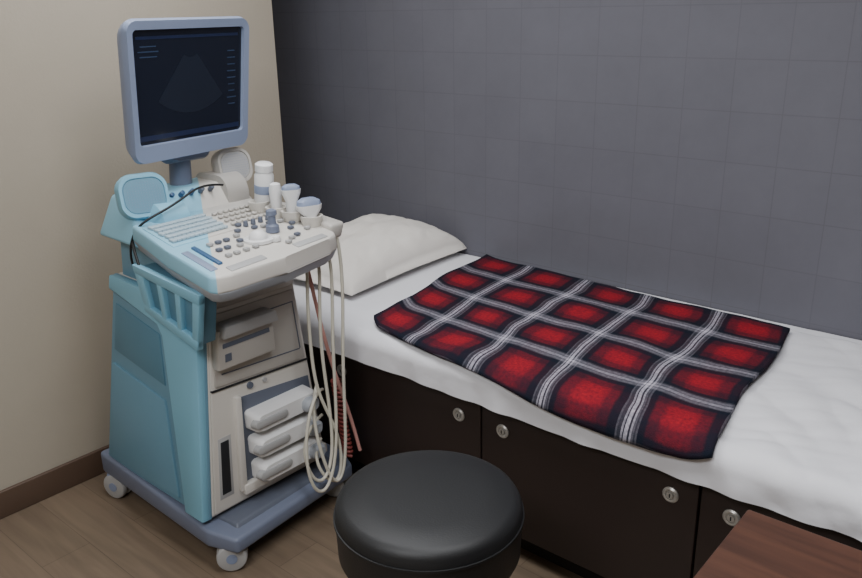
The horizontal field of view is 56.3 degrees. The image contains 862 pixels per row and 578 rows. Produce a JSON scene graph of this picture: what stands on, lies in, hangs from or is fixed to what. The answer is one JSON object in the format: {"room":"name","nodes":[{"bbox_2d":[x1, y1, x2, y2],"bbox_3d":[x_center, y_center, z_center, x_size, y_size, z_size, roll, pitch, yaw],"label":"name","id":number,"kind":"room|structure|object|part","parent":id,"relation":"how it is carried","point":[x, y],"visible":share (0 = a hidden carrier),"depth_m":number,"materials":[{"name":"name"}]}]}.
{"room":"radiology room","nodes":[
{"label":"radiology room","id":0,"kind":"room"},
{"bbox_2d":[0,0,285,490],"bbox_3d":[-2.032,-0.329,2.054,0.640,2.450,3.675,15,25,38],"label":"wall","id":1,"kind":"structure","parent":0,"point":[64,153],"depth_m":2.62,"materials":[{"name":"beige paint"}]},
{"bbox_2d":[0,445,108,518],"bbox_3d":[-1.762,0.849,2.237,0.014,0.095,3.675,15,25,38],"label":"baseboard","id":2,"kind":"structure","parent":1,"relation":"attached to","point":[19,496],"depth_m":2.74,"materials":[{"name":"brown wood"}]},
{"bbox_2d":[0,467,582,577],"bbox_3d":[-0.214,1.255,1.276,5.000,0.100,4.295,15,25,38],"label":"floor","id":3,"kind":"structure","parent":0,"point":[81,530],"depth_m":2.49,"materials":[{"name":"brown wood"}]},
{"bbox_2d":[100,16,361,570],"bbox_3d":[-0.644,-0.015,2.457,0.821,1.542,0.580,15,25,38],"label":"machine","id":4,"kind":"object","parent":3,"relation":"on","point":[215,424],"visible":1,"depth_m":2.37,"materials":[{"name":"blue plastic"}]},
{"bbox_2d":[123,178,165,213],"bbox_3d":[-0.818,-0.266,2.295,0.113,0.097,0.039,-14,23,-33],"label":"speaker grille","id":5,"kind":"object","parent":4,"relation":"attached to","point":[140,195],"depth_m":2.29,"materials":[{"name":"blue plastic"}]},
{"bbox_3d":[-0.904,0.427,2.517,0.406,0.338,0.048,15,25,38],"label":"panel","id":6,"kind":"part","parent":4,"relation":"part of","materials":[{"name":"blue plastic"}]},
{"bbox_3d":[-0.795,0.002,2.239,0.062,0.128,0.025,15,25,38],"label":"bracket post","id":7,"kind":"part","parent":4,"relation":"part of","materials":[{"name":"teal plastic"}]},
{"bbox_3d":[-0.845,0.305,2.451,0.569,0.650,0.085,15,25,38],"label":"panel","id":8,"kind":"part","parent":4,"relation":"part of","materials":[{"name":"blue plastic"}]},
{"bbox_3d":[-0.720,0.033,2.176,0.027,0.136,0.026,15,25,38],"label":"bracket post","id":9,"kind":"part","parent":4,"relation":"part of","materials":[{"name":"teal plastic"}]},
{"bbox_3d":[-0.698,-0.014,2.133,0.339,0.045,0.021,16,25,40],"label":"bracket rail","id":10,"kind":"part","parent":4,"relation":"part of","materials":[{"name":"teal plastic"}]},
{"bbox_3d":[-0.699,0.101,2.184,0.270,0.073,0.021,16,25,40],"label":"bracket rail","id":11,"kind":"part","parent":4,"relation":"part of","materials":[{"name":"teal plastic"}]},
{"bbox_3d":[-0.659,0.059,2.125,0.023,0.145,0.052,-13,23,-32],"label":"bracket post","id":12,"kind":"part","parent":4,"relation":"part of","materials":[{"name":"teal plastic"}]},
{"bbox_2d":[117,16,248,185],"bbox_3d":[-0.730,-0.529,2.422,0.198,0.545,0.455,15,25,38],"label":"monitor","id":13,"kind":"object","parent":4,"relation":"on","point":[184,81],"depth_m":2.37,"materials":[{"name":"blue plastic"}]},
{"bbox_3d":[-0.600,0.085,2.076,0.022,0.154,0.077,-16,24,-36],"label":"bracket post","id":14,"kind":"part","parent":4,"relation":"part of","materials":[{"name":"teal plastic"}]},
{"bbox_3d":[-0.588,-0.069,2.043,0.024,0.024,0.155,-18,25,-40],"label":"handle","id":15,"kind":"part","parent":4,"relation":"part of","materials":[{"name":"white plastic"}]},
{"bbox_2d":[101,441,351,552],"bbox_3d":[-0.668,0.589,2.706,0.719,0.089,0.569,15,25,38],"label":"base","id":16,"kind":"object","parent":4,"relation":"on","point":[232,527],"depth_m":2.47,"materials":[{"name":"blue plastic"}]},
{"bbox_2d":[221,151,249,177],"bbox_3d":[-0.637,-0.398,2.606,0.098,0.090,0.037,-18,26,-41],"label":"speaker grille","id":17,"kind":"object","parent":4,"relation":"attached to","point":[232,162],"depth_m":2.60,"materials":[{"name":"grey plastic"}]},
{"bbox_3d":[-0.563,0.457,2.372,0.027,0.301,0.037,15,25,38],"label":"port bay frame","id":18,"kind":"part","parent":4,"relation":"part of","materials":[{"name":"beige plastic"}]},
{"bbox_3d":[-0.470,-0.065,2.056,0.030,0.012,0.132,11,23,31],"label":"handle","id":19,"kind":"part","parent":4,"relation":"part of","materials":[{"name":"grey plastic"}]},
{"bbox_3d":[-0.524,0.094,2.276,0.058,0.036,0.190,15,25,38],"label":"printer lid","id":20,"kind":"part","parent":4,"relation":"part of","materials":[{"name":"grey plastic"}]},
{"bbox_2d":[247,199,269,213],"bbox_3d":[-0.522,-0.248,2.451,0.068,0.042,0.068,15,25,38],"label":"cup","id":21,"kind":"object","parent":4,"relation":"on","point":[254,206],"depth_m":2.43,"materials":[{"name":"beige plastic"}]},
{"bbox_2d":[254,161,273,203],"bbox_3d":[-0.506,-0.323,2.437,0.068,0.128,0.060,15,25,38],"label":"bottle","id":22,"kind":"object","parent":4,"relation":"on","point":[263,176],"depth_m":2.41,"materials":[{"name":"white plastic"}]},
{"bbox_2d":[265,204,285,218],"bbox_3d":[-0.463,-0.227,2.419,0.068,0.042,0.068,15,25,38],"label":"cup","id":23,"kind":"object","parent":4,"relation":"on","point":[280,208],"depth_m":2.40,"materials":[{"name":"beige plastic"}]},
{"bbox_3d":[-0.427,-0.140,2.220,0.027,0.016,0.027,15,25,38],"label":"gain knob","id":24,"kind":"part","parent":4,"relation":"part of","materials":[{"name":"white plastic"}]},
{"bbox_3d":[-0.455,0.557,2.526,0.027,0.032,0.329,15,25,38],"label":"port bay frame","id":25,"kind":"part","parent":4,"relation":"part of","materials":[{"name":"beige plastic"}]},
{"bbox_2d":[281,209,300,222],"bbox_3d":[-0.410,-0.213,2.390,0.068,0.042,0.068,15,25,38],"label":"cup","id":26,"kind":"object","parent":4,"relation":"on","point":[287,215],"depth_m":2.37,"materials":[{"name":"beige plastic"}]},
{"bbox_3d":[-0.390,-0.214,2.464,0.322,0.064,0.057,16,26,41],"label":"holder rail","id":27,"kind":"part","parent":4,"relation":"part of","materials":[{"name":"beige plastic"}]},
{"bbox_3d":[-0.337,-0.134,2.248,0.029,0.012,0.131,11,23,31],"label":"handle","id":28,"kind":"part","parent":4,"relation":"part of","materials":[{"name":"grey plastic"}]},
{"bbox_2d":[300,213,322,227],"bbox_3d":[-0.351,-0.197,2.371,0.068,0.042,0.068,15,25,38],"label":"cup","id":29,"kind":"object","parent":4,"relation":"on","point":[307,220],"depth_m":2.35,"materials":[{"name":"beige plastic"}]},
{"bbox_3d":[-0.287,0.415,2.605,0.082,0.270,0.031,15,25,38],"label":"coiled red cord","id":30,"kind":"part","parent":4,"relation":"part of","materials":[{"name":"red plastic"}]},
{"bbox_2d":[333,450,524,577],"bbox_3d":[0.003,0.705,1.844,0.418,0.561,0.426,15,25,38],"label":"round stool","id":31,"kind":"object","parent":3,"relation":"on","point":[422,513],"visible":1,"depth_m":1.68,"materials":[{"name":"leather"}]},
{"bbox_2d":[304,343,861,577],"bbox_3d":[0.398,0.394,2.676,2.300,0.588,0.840,15,25,38],"label":"base cabinet","id":32,"kind":"object","parent":3,"relation":"on","point":[589,512],"visible":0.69,"depth_m":2.21,"materials":[{"name":"laminate"}]},
{"bbox_3d":[-0.535,0.324,2.943,0.496,0.410,0.019,15,25,38],"label":"door panel","id":33,"kind":"part","parent":32,"relation":"part of","materials":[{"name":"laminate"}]},
{"bbox_3d":[-0.299,0.273,2.692,0.042,0.042,0.007,15,25,38],"label":"lock plate","id":34,"kind":"part","parent":32,"relation":"part of","materials":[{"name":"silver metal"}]},
{"bbox_3d":[-0.095,0.439,2.586,0.648,0.410,0.019,15,25,38],"label":"door panel","id":35,"kind":"part","parent":32,"relation":"part of","materials":[{"name":"laminate"}]},
{"bbox_3d":[0.081,0.372,2.384,0.042,0.042,0.007,15,25,38],"label":"lock plate","id":36,"kind":"part","parent":32,"relation":"part of","materials":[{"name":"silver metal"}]},
{"bbox_3d":[0.202,0.404,2.286,0.042,0.042,0.007,15,25,38],"label":"lock plate","id":37,"kind":"part","parent":32,"relation":"part of","materials":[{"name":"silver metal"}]},
{"bbox_2d":[293,252,861,541],"bbox_3d":[0.379,0.153,2.575,2.330,0.128,0.882,15,25,38],"label":"sheet","id":38,"kind":"object","parent":32,"relation":"on","point":[790,446],"visible":0.33,"depth_m":2.02,"materials":[{"name":"white fabric"}]},
{"bbox_2d":[294,214,466,295],"bbox_3d":[-0.244,-0.175,3.134,0.450,0.146,0.690,13,24,35],"label":"pillow","id":39,"kind":"object","parent":38,"relation":"on","point":[375,248],"visible":0.71,"depth_m":3.01,"materials":[{"name":"fabric"}]},
{"bbox_2d":[374,254,789,459],"bbox_3d":[0.421,0.136,2.500,1.267,0.081,0.866,15,25,38],"label":"plaid blanket","id":40,"kind":"object","parent":38,"relation":"on","point":[648,372],"visible":1,"depth_m":2.32,"materials":[{"name":"fabric"}]},
{"bbox_3d":[0.403,0.570,2.183,0.648,0.410,0.019,15,25,38],"label":"door panel","id":41,"kind":"part","parent":32,"relation":"part of","materials":[{"name":"laminate"}]},
{"bbox_3d":[0.587,0.505,1.974,0.042,0.042,0.007,15,25,38],"label":"lock plate","id":42,"kind":"part","parent":32,"relation":"part of","materials":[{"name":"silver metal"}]},
{"bbox_3d":[0.702,0.535,1.881,0.042,0.042,0.007,15,25,38],"label":"lock plate","id":43,"kind":"part","parent":32,"relation":"part of","materials":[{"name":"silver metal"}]},
{"bbox_3d":[0.830,0.681,1.836,0.464,0.410,0.019,15,25,38],"label":"door panel","id":44,"kind":"part","parent":32,"relation":"part of","materials":[{"name":"laminate"}]},
{"bbox_2d":[693,510,861,577],"bbox_3d":[0.754,0.926,0.920,1.119,0.720,0.712,15,25,38],"label":"wooden desk","id":45,"kind":"object","parent":3,"relation":"on","point":[759,545],"visible":1,"depth_m":1.28,"materials":[{"name":"brown wood"}]},
{"bbox_2d":[271,0,861,340],"bbox_3d":[1.085,-0.505,2.390,4.900,2.450,0.100,15,25,38],"label":"wall","id":46,"kind":"structure","parent":0,"point":[706,153],"depth_m":2.75,"materials":[{"name":"grey paint"}]}
]}

